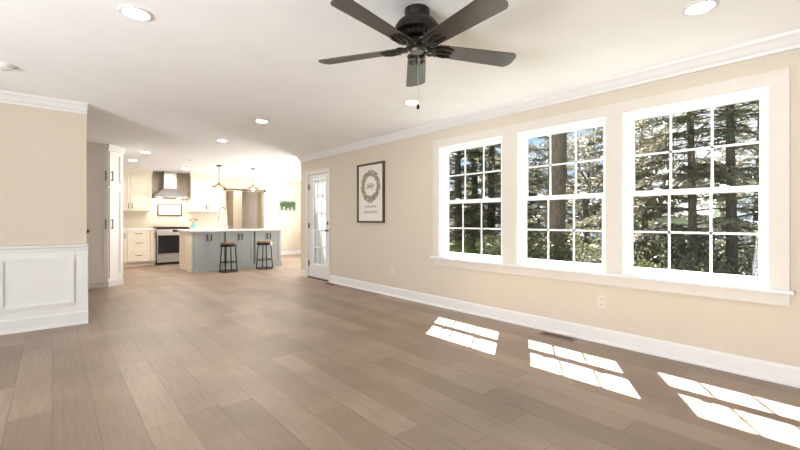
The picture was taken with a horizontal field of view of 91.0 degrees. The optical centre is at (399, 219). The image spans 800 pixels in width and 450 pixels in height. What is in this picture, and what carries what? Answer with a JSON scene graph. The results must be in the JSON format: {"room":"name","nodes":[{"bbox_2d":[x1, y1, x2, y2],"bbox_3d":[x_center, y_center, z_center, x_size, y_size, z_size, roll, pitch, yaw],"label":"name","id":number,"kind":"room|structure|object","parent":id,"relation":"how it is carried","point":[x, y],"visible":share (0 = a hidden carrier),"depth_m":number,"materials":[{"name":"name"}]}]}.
{"room":"living room","nodes":[
{"label":"living room","id":0,"kind":"room"},
{"bbox_2d":[0,103,86,245],"bbox_3d":[-4.726,-0.070,3.289,3.285,2.400,0.150,0,0,-42],"label":"wall","id":1,"kind":"structure","parent":0,"point":[43,152],"depth_m":4.08,"materials":[{"name":"beige paint"}]},
{"bbox_2d":[0,90,86,113],"bbox_3d":[-4.651,-1.215,3.207,3.288,0.110,0.072,0,0,-42],"label":"crown molding","id":2,"kind":"structure","parent":1,"relation":"attached to","point":[9,97],"depth_m":4.05,"materials":[{"name":"white paint"}]},
{"bbox_2d":[0,243,87,319],"bbox_3d":[-4.706,0.694,3.276,3.297,0.872,0.196,0,0,-42],"label":"wainscot","id":3,"kind":"structure","parent":1,"relation":"attached to","point":[35,280],"depth_m":4.07,"materials":[{"name":"white paint"}]},
{"bbox_2d":[0,310,87,334],"bbox_3d":[-4.653,1.058,3.216,3.297,0.145,0.030,0,0,-42],"label":"baseboard","id":4,"kind":"structure","parent":1,"relation":"attached to","point":[40,322],"depth_m":4.06,"materials":[{"name":"white paint"}]},
{"bbox_2d":[123,172,300,250],"bbox_3d":[-6.657,-0.070,10.233,9.900,2.400,0.150,0,0,-42],"label":"wall","id":5,"kind":"structure","parent":0,"point":[272,217],"depth_m":11.65,"materials":[{"name":"beige paint"}]},
{"bbox_2d":[123,168,152,210],"bbox_3d":[-6.746,-0.750,9.790,0.972,1.040,0.393,0,0,-42],"label":"upper cabinet","id":6,"kind":"object","parent":5,"relation":"attached to","point":[137,183],"visible":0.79,"depth_m":9.79,"materials":[{"name":"beige paint"}]},
{"bbox_2d":[157,204,181,215],"bbox_3d":[-6.172,-0.270,10.545,0.580,0.320,0.025,0,0,-42],"label":"kitchen sign","id":7,"kind":"object","parent":5,"relation":"attached to","point":[162,209],"visible":1,"depth_m":10.54,"materials":[{"name":"white paper"}]},
{"bbox_2d":[152,171,188,198],"bbox_3d":[-6.051,-0.920,10.333,0.800,0.700,0.500,0,0,-42],"label":"range hood","id":8,"kind":"object","parent":5,"relation":"attached to","point":[169,190],"visible":0.98,"depth_m":10.27,"materials":[{"name":"metal"}]},
{"bbox_2d":[187,173,223,211],"bbox_3d":[-5.428,-0.750,10.957,0.852,1.040,0.393,0,0,-42],"label":"upper cabinet","id":9,"kind":"object","parent":5,"relation":"attached to","point":[203,197],"visible":0.98,"depth_m":10.80,"materials":[{"name":"beige paint"}]},
{"bbox_2d":[224,188,265,191],"bbox_3d":[-4.664,-0.900,11.852,1.244,0.060,0.070,0,0,-42],"label":"barn door rail","id":10,"kind":"object","parent":5,"relation":"attached to","point":[224,188],"visible":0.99,"depth_m":11.81,"materials":[{"name":"brown metal"}]},
{"bbox_2d":[280,201,295,211],"bbox_3d":[-3.647,-0.446,12.777,0.550,0.340,0.032,0,0,-42],"label":"landscape picture","id":11,"kind":"object","parent":5,"relation":"attached to","point":[288,206],"visible":1,"depth_m":12.78,"materials":[{"name":"green fabric"}]},
{"bbox_2d":[284,187,292,198],"bbox_3d":[-3.635,-0.875,12.801,0.330,0.370,0.012,0,0,-42],"label":"air vent","id":12,"kind":"object","parent":5,"relation":"in","point":[288,191],"visible":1,"depth_m":12.80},
{"bbox_2d":[281,250,300,254],"bbox_3d":[-3.627,1.070,12.807,1.650,0.120,0.015,0,0,-42],"label":"baseboard","id":13,"kind":"structure","parent":5,"relation":"attached to","point":[297,251],"depth_m":12.84,"materials":[{"name":"white paint"}]},
{"bbox_2d":[225,191,261,228],"bbox_3d":[-5.241,-0.070,12.556,2.400,2.400,1.450,0,0,-42],"label":"wall","id":14,"kind":"structure","parent":0,"point":[233,199],"depth_m":12.70,"materials":[{"name":"beige paint"}]},
{"bbox_2d":[242,191,256,228],"bbox_3d":[-5.210,0.080,13.275,0.820,2.100,0.110,0,0,-42],"label":"door","id":15,"kind":"structure","parent":14,"relation":"in","point":[249,199],"depth_m":13.38,"materials":[{"name":"white paint"}]},
{"bbox_2d":[0,254,799,449],"bbox_3d":[-2.116,1.180,5.105,9.900,0.100,16.750,0,0,-42],"label":"floor","id":16,"kind":"structure","parent":0,"point":[168,357],"depth_m":2.77,"materials":[{"name":"brown wood"}]},
{"bbox_2d":[87,142,125,288],"bbox_3d":[-5.384,-0.070,6.631,1.221,2.400,0.833,0,0,-42],"label":"pantry cabinet","id":17,"kind":"object","parent":16,"relation":"on","point":[104,161],"visible":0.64,"depth_m":6.55,"materials":[{"name":"white paint"}]},
{"bbox_2d":[123,231,126,266],"bbox_3d":[-6.897,0.691,9.482,0.445,0.878,0.654,0,0,-42],"label":"base cabinet","id":18,"kind":"object","parent":16,"relation":"on","point":[124,232],"visible":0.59,"depth_m":9.39,"materials":[{"name":"beige paint"}]},
{"bbox_2d":[127,230,149,266],"bbox_3d":[-6.554,0.691,9.786,0.468,0.878,0.654,0,0,-42],"label":"base cabinet","id":19,"kind":"object","parent":16,"relation":"on","point":[138,241],"visible":0.99,"depth_m":9.57,"materials":[{"name":"beige paint"}]},
{"bbox_2d":[123,228,155,230],"bbox_3d":[-6.681,0.235,9.691,1.045,0.034,0.628,0,0,-42],"label":"countertop","id":20,"kind":"structure","parent":19,"relation":"on","point":[138,228],"depth_m":9.63,"materials":[{"name":"white stone"}]},
{"bbox_2d":[149,230,155,264],"bbox_3d":[-6.329,0.691,9.985,0.128,0.878,0.654,0,0,-42],"label":"base cabinet","id":21,"kind":"object","parent":16,"relation":"on","point":[152,232],"visible":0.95,"depth_m":9.78,"materials":[{"name":"beige paint"}]},
{"bbox_2d":[153,227,189,264],"bbox_3d":[-5.963,0.656,10.249,0.760,0.948,0.708,0,0,-42],"label":"range","id":22,"kind":"object","parent":16,"relation":"on","point":[167,238],"visible":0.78,"depth_m":9.94,"materials":[{"name":"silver metal"}]},
{"bbox_2d":[153,228,189,228],"bbox_3d":[-5.982,0.217,10.270,0.760,0.025,0.650,0,0,-42],"label":"cooktop","id":23,"kind":"object","parent":22,"relation":"in","point":[153,228],"depth_m":10.01,"materials":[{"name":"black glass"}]},
{"bbox_2d":[219,242,237,272],"bbox_3d":[-3.762,0.807,8.623,0.398,0.646,0.398,0,0,-42],"label":"counter stool","id":24,"kind":"object","parent":16,"relation":"on","point":[222,244],"visible":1,"depth_m":8.54,"materials":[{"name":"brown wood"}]},
{"bbox_2d":[179,231,281,272],"bbox_3d":[-4.030,0.696,9.446,2.035,0.868,1.113,0,0,-42],"label":"kitchen island","id":25,"kind":"object","parent":16,"relation":"on","point":[198,251],"visible":0.92,"depth_m":8.95,"materials":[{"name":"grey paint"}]},
{"bbox_2d":[177,228,282,231],"bbox_3d":[-4.046,0.243,9.460,2.095,0.037,1.130,0,0,-42],"label":"island countertop","id":26,"kind":"structure","parent":25,"relation":"on","point":[255,229],"depth_m":9.31,"materials":[{"name":"white stone"}]},
{"bbox_2d":[218,207,228,228],"bbox_3d":[-4.275,-0.050,9.572,0.294,0.550,0.064,0,0,-42],"label":"kitchen faucet","id":27,"kind":"object","parent":26,"relation":"on","point":[224,208],"visible":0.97,"depth_m":9.57,"materials":[{"name":"silver metal"}]},
{"bbox_2d":[256,241,272,268],"bbox_3d":[-3.156,0.807,9.160,0.398,0.646,0.398,0,0,20],"label":"counter stool","id":28,"kind":"object","parent":16,"relation":"on","point":[262,243],"visible":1,"depth_m":9.06,"materials":[{"name":"black metal"}]},
{"bbox_2d":[538,331,576,341],"bbox_3d":[1.524,1.127,3.807,0.110,0.006,0.340,0,0,-42],"label":"floor vent","id":29,"kind":"object","parent":16,"relation":"in","point":[543,332],"visible":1,"depth_m":3.79,"materials":[{"name":"black metal"}]},
{"bbox_3d":[-5.373,0.691,10.831,0.885,0.878,0.654,0,0,-42],"label":"base cabinet","id":30,"kind":"object","parent":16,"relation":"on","visible":0},
{"bbox_2d":[190,228,224,228],"bbox_3d":[-5.374,0.235,10.847,0.905,0.034,0.628,0,0,-42],"label":"countertop","id":31,"kind":"structure","parent":30,"relation":"on","point":[190,228],"depth_m":10.59,"materials":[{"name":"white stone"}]},
{"bbox_2d":[0,0,799,181],"bbox_3d":[-2.116,-1.330,5.105,9.900,0.120,16.750,0,0,-42],"label":"ceiling","id":32,"kind":"structure","parent":0,"point":[187,78],"depth_m":3.13,"materials":[{"name":"paint"}]},
{"bbox_2d":[0,61,15,70],"bbox_3d":[-3.241,-1.249,3.208,0.150,0.042,0.150,0,0,-42],"label":"smoke detector","id":33,"kind":"object","parent":32,"relation":"attached to","point":[4,66],"visible":1,"depth_m":3.19,"materials":[{"name":"white paint"}]},
{"bbox_2d":[118,5,153,20],"bbox_3d":[-1.620,-1.265,2.411,0.184,0.010,0.184,0,0,-42],"label":"recessed light","id":34,"kind":"object","parent":32,"relation":"in","point":[130,11],"visible":1,"depth_m":2.40,"materials":[{"name":"white paint"}]},
{"bbox_2d":[212,165,225,188],"bbox_3d":[-4.218,-0.994,9.157,0.320,0.552,0.320,0,0,-42],"label":"pendant lamp","id":35,"kind":"object","parent":32,"relation":"hanging from","point":[218,185],"visible":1,"depth_m":9.12,"materials":[{"name":"white glass"}]},
{"bbox_2d":[246,168,259,190],"bbox_3d":[-3.625,-0.994,9.692,0.320,0.552,0.320,0,0,31],"label":"pendant lamp","id":36,"kind":"object","parent":32,"relation":"hanging from","point":[252,187],"visible":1,"depth_m":9.66,"materials":[{"name":"gold"}]},
{"bbox_2d":[254,119,269,122],"bbox_3d":[-1.770,-1.265,5.042,0.184,0.010,0.184,0,0,-42],"label":"recessed light","id":37,"kind":"object","parent":32,"relation":"in","point":[256,120],"visible":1,"depth_m":5.04,"materials":[{"name":"white paint"}]},
{"bbox_2d":[404,99,420,104],"bbox_3d":[0.129,-1.265,4.230,0.184,0.010,0.184,0,0,-42],"label":"recessed light","id":38,"kind":"object","parent":32,"relation":"in","point":[411,101],"visible":1,"depth_m":4.22,"materials":[{"name":"white paint"}]},
{"bbox_2d":[318,0,515,108],"bbox_3d":[0.110,-0.976,2.343,1.267,0.588,1.254,0,0,-42],"label":"ceiling fan","id":39,"kind":"object","parent":32,"relation":"hanging from","point":[418,30],"visible":1,"depth_m":2.28,"materials":[{"name":"brown metal"}]},
{"bbox_2d":[681,0,719,15],"bbox_3d":[1.789,-1.265,2.343,0.184,0.010,0.184,0,0,-42],"label":"recessed light","id":40,"kind":"object","parent":32,"relation":"in","point":[701,6],"visible":1,"depth_m":2.34,"materials":[{"name":"white paint"}]},
{"bbox_2d":[301,48,799,366],"bbox_3d":[1.511,-0.070,4.123,0.160,2.400,10.470,0,0,-42],"label":"wall","id":41,"kind":"structure","parent":0,"point":[366,252],"depth_m":4.03,"materials":[{"name":"beige paint"}]},
{"bbox_2d":[300,269,305,276],"bbox_3d":[-1.945,1.065,7.895,0.015,0.130,0.240,0,0,-42],"label":"baseboard","id":42,"kind":"structure","parent":41,"relation":"attached to","point":[302,272],"depth_m":7.88,"materials":[{"name":"white paint"}]},
{"bbox_2d":[305,167,330,281],"bbox_3d":[-1.522,0.085,7.514,0.186,2.090,0.930,0,0,-42],"label":"door","id":43,"kind":"structure","parent":41,"relation":"in","point":[317,182],"depth_m":7.53,"materials":[{"name":"white paint"}]},
{"bbox_2d":[357,161,384,222],"bbox_3d":[-0.468,-0.427,6.211,0.034,0.940,0.690,0,0,-42],"label":"framed picture","id":44,"kind":"object","parent":41,"relation":"attached to","point":[370,176],"visible":1,"depth_m":6.19,"materials":[{"name":"white paper"}]},
{"bbox_2d":[439,135,501,262],"bbox_3d":[0.895,-0.235,4.820,0.169,1.430,0.970,0,0,-42],"label":"window","id":45,"kind":"structure","parent":41,"relation":"in","point":[444,201],"depth_m":4.95,"materials":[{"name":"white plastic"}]},
{"bbox_2d":[297,29,799,162],"bbox_3d":[1.375,-1.218,4.103,0.072,0.105,10.320,0,0,-42],"label":"crown molding","id":46,"kind":"structure","parent":41,"relation":"attached to","point":[789,40],"depth_m":3.52,"materials":[{"name":"white paint"}]},
{"bbox_2d":[517,116,605,272],"bbox_3d":[1.638,-0.235,3.981,0.169,1.430,0.920,0,0,-42],"label":"window","id":47,"kind":"structure","parent":41,"relation":"in","point":[522,137],"depth_m":4.05,"materials":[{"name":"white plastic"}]},
{"bbox_2d":[330,275,799,387],"bbox_3d":[1.772,1.062,3.687,0.028,0.135,9.170,0,0,-42],"label":"baseboard","id":48,"kind":"structure","parent":41,"relation":"attached to","point":[779,373],"depth_m":3.51,"materials":[{"name":"white paint"}]},
{"bbox_2d":[598,295,605,308],"bbox_3d":[1.853,0.750,3.611,0.009,0.116,0.072,0,0,-42],"label":"wall outlet","id":49,"kind":"object","parent":41,"relation":"attached to","point":[601,299],"visible":1,"depth_m":3.61,"materials":[{"name":"white plastic"}]},
{"bbox_2d":[433,67,789,289],"bbox_3d":[1.613,-0.280,3.997,0.185,1.520,3.355,0,0,-42],"label":"window","id":50,"kind":"structure","parent":41,"relation":"in","point":[761,94],"depth_m":3.21,"materials":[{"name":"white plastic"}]},
{"bbox_2d":[430,256,794,305],"bbox_3d":[1.568,0.535,3.953,0.120,0.110,3.400,0,0,-42],"label":"window sill","id":51,"kind":"structure","parent":41,"relation":"attached to","point":[706,289],"depth_m":3.35,"materials":[{"name":"white paint"}]},
{"label":"outside","id":52,"kind":"structure","parent":0,"visible":0},
{"bbox_2d":[449,239,758,275],"bbox_3d":[19.822,2.727,40.927,76.055,2.370,75.000,0,0,-42],"label":"ground","id":53,"kind":"structure","parent":52,"point":[591,239],"depth_m":27.53,"materials":[{"name":"green plant"}]},
{"bbox_2d":[449,152,471,249],"bbox_3d":[3.305,-1.420,26.231,5.808,8.084,6.636,0,0,28],"label":"fir","id":54,"kind":"object","parent":53,"relation":"on","point":[450,152],"visible":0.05,"depth_m":26.35,"materials":[{"name":"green plant"}]},
{"bbox_2d":[449,240,477,253],"bbox_3d":[1.564,1.215,11.717,1.533,1.225,1.526,0,0,-27],"label":"bush","id":55,"kind":"object","parent":53,"relation":"on","point":[467,246],"visible":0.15,"depth_m":11.78,"materials":[{"name":"green plant"}]},
{"bbox_2d":[451,238,493,254],"bbox_3d":[2.252,1.251,12.261,1.735,1.317,1.700,0,0,-33],"label":"bush","id":56,"kind":"object","parent":53,"relation":"on","point":[469,238],"visible":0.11,"depth_m":12.41,"materials":[{"name":"green plant"}]},
{"bbox_2d":[449,149,500,251],"bbox_3d":[1.895,-2.301,14.257,4.629,8.804,3.459,0,0,-2],"label":"fir tree","id":57,"kind":"object","parent":53,"relation":"on","point":[458,193],"visible":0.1,"depth_m":14.06,"materials":[{"name":"green plant"}]},
{"bbox_2d":[471,239,499,255],"bbox_3d":[2.671,1.181,10.877,1.695,1.361,1.703,0,0,-31],"label":"bush","id":58,"kind":"object","parent":53,"relation":"on","point":[476,239],"visible":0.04,"depth_m":11.08,"materials":[{"name":"green plant"}]},
{"bbox_2d":[449,146,528,253],"bbox_3d":[3.006,-2.752,16.360,4.558,9.802,4.906,0,0,24],"label":"fir tree","id":59,"kind":"object","parent":53,"relation":"on","point":[474,179],"visible":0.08,"depth_m":16.24,"materials":[{"name":"green plant"}]},
{"bbox_2d":[449,147,529,253],"bbox_3d":[4.786,-1.678,23.518,5.967,8.304,6.817,0,0,15],"label":"fir","id":60,"kind":"object","parent":53,"relation":"on","point":[481,197],"visible":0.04,"depth_m":23.37,"materials":[{"name":"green plant"}]},
{"bbox_2d":[449,144,546,254],"bbox_3d":[3.496,-2.227,14.074,4.629,8.804,3.459,0,0,-11],"label":"fir tree","id":61,"kind":"object","parent":53,"relation":"on","point":[495,178],"visible":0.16,"depth_m":13.97,"materials":[{"name":"green plant"}]},
{"bbox_2d":[479,148,544,251],"bbox_3d":[6.552,-1.345,23.737,5.430,7.556,6.204,0,0,-24],"label":"fir","id":62,"kind":"object","parent":53,"relation":"on","point":[531,206],"visible":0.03,"depth_m":23.78,"materials":[{"name":"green plant"}]},
{"bbox_2d":[476,224,561,260],"bbox_3d":[2.978,0.953,9.468,2.190,1.742,2.066,0,0,39],"label":"bush","id":63,"kind":"object","parent":53,"relation":"on","point":[497,245],"visible":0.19,"depth_m":9.48,"materials":[{"name":"green plant"}]},
{"bbox_2d":[464,133,574,259],"bbox_3d":[3.389,-2.106,9.542,3.726,8.350,4.866,0,0,30],"label":"shade tree","id":64,"kind":"object","parent":53,"relation":"on","point":[557,208],"visible":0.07,"depth_m":9.52,"materials":[{"name":"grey plant"}]},
{"bbox_2d":[454,132,595,241],"bbox_3d":[4.483,-2.702,13.947,4.558,9.802,4.906,0,0,26],"label":"fir tree","id":65,"kind":"object","parent":53,"relation":"on","point":[534,225],"visible":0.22,"depth_m":13.69,"materials":[{"name":"green plant"}]},
{"bbox_2d":[527,162,577,247],"bbox_3d":[7.677,-0.462,21.597,3.971,5.527,4.537,0,0,-4],"label":"fir","id":66,"kind":"object","parent":53,"relation":"on","point":[537,190],"visible":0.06,"depth_m":21.48,"materials":[{"name":"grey plant"}]},
{"bbox_2d":[527,225,583,257],"bbox_3d":[4.028,1.071,10.964,2.232,1.882,2.366,0,0,-44],"label":"bush","id":67,"kind":"object","parent":53,"relation":"on","point":[540,244],"visible":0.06,"depth_m":10.98,"materials":[{"name":"green plant"}]},
{"bbox_2d":[528,131,601,257],"bbox_3d":[8.154,-1.359,20.550,5.512,7.671,6.298,0,0,-14],"label":"fir","id":68,"kind":"object","parent":53,"relation":"on","point":[570,139],"visible":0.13,"depth_m":20.24,"materials":[{"name":"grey plant"}]},
{"bbox_2d":[532,132,602,252],"bbox_3d":[10.218,-1.238,22.736,6.310,7.686,5.522,0,0,21],"label":"fir","id":69,"kind":"object","parent":53,"relation":"on","point":[570,142],"visible":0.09,"depth_m":22.52,"materials":[{"name":"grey plant"}]},
{"bbox_2d":[565,141,602,247],"bbox_3d":[11.865,-1.210,24.302,6.476,7.888,5.668,0,0,-27],"label":"fir","id":70,"kind":"object","parent":53,"relation":"on","point":[589,163],"visible":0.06,"depth_m":24.32,"materials":[{"name":"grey plant"}]},
{"bbox_2d":[531,223,639,262],"bbox_3d":[4.130,0.963,8.850,2.278,1.812,2.149,0,0,18],"label":"bush","id":71,"kind":"object","parent":53,"relation":"on","point":[558,241],"visible":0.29,"depth_m":8.80,"materials":[{"name":"green plant"}]},
{"bbox_2d":[552,245,633,263],"bbox_3d":[4.018,1.150,7.914,1.700,1.317,1.735,0,0,1],"label":"bush","id":72,"kind":"object","parent":53,"relation":"on","point":[589,259],"visible":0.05,"depth_m":7.98,"materials":[{"name":"green plant"}]},
{"bbox_2d":[529,120,662,255],"bbox_3d":[5.725,-0.843,11.605,3.281,6.123,5.116,0,0,-10],"label":"bare tree","id":73,"kind":"object","parent":53,"relation":"on","point":[585,202],"visible":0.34,"depth_m":11.54,"materials":[{"name":"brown plant"}]},
{"bbox_2d":[569,150,650,250],"bbox_3d":[12.546,-1.299,23.045,6.451,7.858,5.646,0,0,22],"label":"fir","id":74,"kind":"object","parent":53,"relation":"on","point":[601,150],"visible":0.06,"depth_m":22.94,"materials":[{"name":"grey plant"}]},
{"bbox_2d":[566,127,706,246],"bbox_3d":[7.492,-2.268,13.418,4.292,8.802,5.029,0,0,-9],"label":"fir tree","id":75,"kind":"object","parent":53,"relation":"on","point":[597,178],"visible":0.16,"depth_m":13.31,"materials":[{"name":"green plant"}]},
{"bbox_2d":[584,122,702,250],"bbox_3d":[10.649,-0.936,17.527,5.768,7.026,5.049,0,0,-20],"label":"fir","id":76,"kind":"object","parent":53,"relation":"on","point":[643,161],"visible":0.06,"depth_m":16.87,"materials":[{"name":"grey plant"}]},
{"bbox_2d":[591,226,699,269],"bbox_3d":[5.893,1.034,9.611,2.278,1.812,2.149,0,0,9],"label":"bush","id":77,"kind":"object","parent":53,"relation":"on","point":[639,244],"visible":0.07,"depth_m":9.37,"materials":[{"name":"green plant"}]},
{"bbox_2d":[567,106,750,250],"bbox_3d":[6.906,-0.883,11.115,5.116,6.123,3.281,0,0,31],"label":"bare tree","id":78,"kind":"object","parent":53,"relation":"on","point":[666,179],"visible":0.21,"depth_m":11.12,"materials":[{"name":"grey plant"}]},
{"bbox_2d":[570,100,758,269],"bbox_3d":[6.735,-2.355,9.102,5.029,8.802,4.292,0,0,-14],"label":"fir tree","id":79,"kind":"object","parent":53,"relation":"on","point":[696,172],"visible":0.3,"depth_m":8.71,"materials":[{"name":"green plant"}]},
{"bbox_2d":[636,234,720,265],"bbox_3d":[6.690,1.096,10.139,2.210,1.712,2.255,0,0,4],"label":"bush","id":80,"kind":"object","parent":53,"relation":"on","point":[651,246],"visible":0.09,"depth_m":9.73,"materials":[{"name":"green plant"}]},
{"bbox_2d":[633,194,725,259],"bbox_3d":[15.663,0.390,22.285,3.700,4.260,4.000,0,0,-42],"label":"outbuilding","id":81,"kind":"structure","parent":53,"relation":"on","point":[677,220],"depth_m":21.06,"materials":[{"name":"white"}]},
{"bbox_2d":[633,245,726,273],"bbox_3d":[4.567,1.141,6.917,1.752,1.394,1.653,0,0,2],"label":"bush","id":82,"kind":"object","parent":53,"relation":"on","point":[644,265],"visible":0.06,"depth_m":6.90,"materials":[{"name":"green plant"}]},
{"bbox_2d":[633,247,729,273],"bbox_3d":[5.462,1.175,7.826,1.735,1.317,1.700,0,0,-41],"label":"bush","id":83,"kind":"object","parent":53,"relation":"on","point":[683,257],"visible":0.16,"depth_m":7.58,"materials":[{"name":"green plant"}]},
{"bbox_2d":[645,103,758,274],"bbox_3d":[6.672,-2.152,7.675,3.819,8.302,4.196,0,0,-3],"label":"pine tree","id":84,"kind":"object","parent":53,"relation":"on","point":[732,223],"visible":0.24,"depth_m":7.84,"materials":[{"name":"green plant"}]},
{"bbox_2d":[656,228,758,275],"bbox_3d":[7.056,1.020,9.412,2.294,1.777,2.342,0,0,-25],"label":"bush","id":85,"kind":"object","parent":53,"relation":"on","point":[716,252],"visible":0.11,"depth_m":9.10,"materials":[{"name":"green plant"}]},
{"bbox_2d":[676,106,758,267],"bbox_3d":[16.258,-1.266,17.755,5.671,7.892,6.479,0,0,-34],"label":"fir","id":86,"kind":"object","parent":53,"relation":"on","point":[754,218],"visible":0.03,"depth_m":17.92,"materials":[{"name":"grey plant"}]},
{"bbox_2d":[677,251,758,275],"bbox_3d":[6.150,1.217,7.560,1.561,1.185,1.530,0,0,-37],"label":"bush","id":87,"kind":"object","parent":53,"relation":"on","point":[741,258],"visible":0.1,"depth_m":7.54,"materials":[{"name":"green plant"}]},
{"bbox_2d":[697,102,758,225],"bbox_3d":[9.384,-2.034,9.113,4.196,8.302,3.819,0,0,12],"label":"pine tree","id":88,"kind":"object","parent":53,"relation":"on","point":[754,105],"visible":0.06,"depth_m":9.71,"materials":[{"name":"green plant"}]},
{"bbox_2d":[709,141,753,257],"bbox_3d":[19.931,-1.012,24.190,6.387,7.780,5.590,0,0,-11],"label":"fir","id":89,"kind":"object","parent":53,"relation":"on","point":[744,194],"visible":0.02,"depth_m":23.58,"materials":[{"name":"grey plant"}]},
{"bbox_2d":[716,182,758,270],"bbox_3d":[16.209,-0.994,16.010,5.894,7.179,5.158,0,0,37],"label":"fir","id":90,"kind":"object","parent":53,"relation":"on","point":[755,182],"visible":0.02,"depth_m":17.12,"materials":[{"name":"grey plant"}]},
{"bbox_2d":[717,237,758,276],"bbox_3d":[8.432,1.066,8.666,2.039,1.580,2.082,0,0,15],"label":"bush","id":91,"kind":"object","parent":53,"relation":"on","point":[753,253],"visible":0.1,"depth_m":8.74,"materials":[{"name":"green plant"}]},
{"bbox_2d":[738,163,758,252],"bbox_3d":[15.653,-1.394,14.782,6.410,7.807,5.610,0,0,-34],"label":"fir","id":92,"kind":"object","parent":53,"relation":"on","point":[756,163],"visible":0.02,"depth_m":15.86,"materials":[{"name":"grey plant"}]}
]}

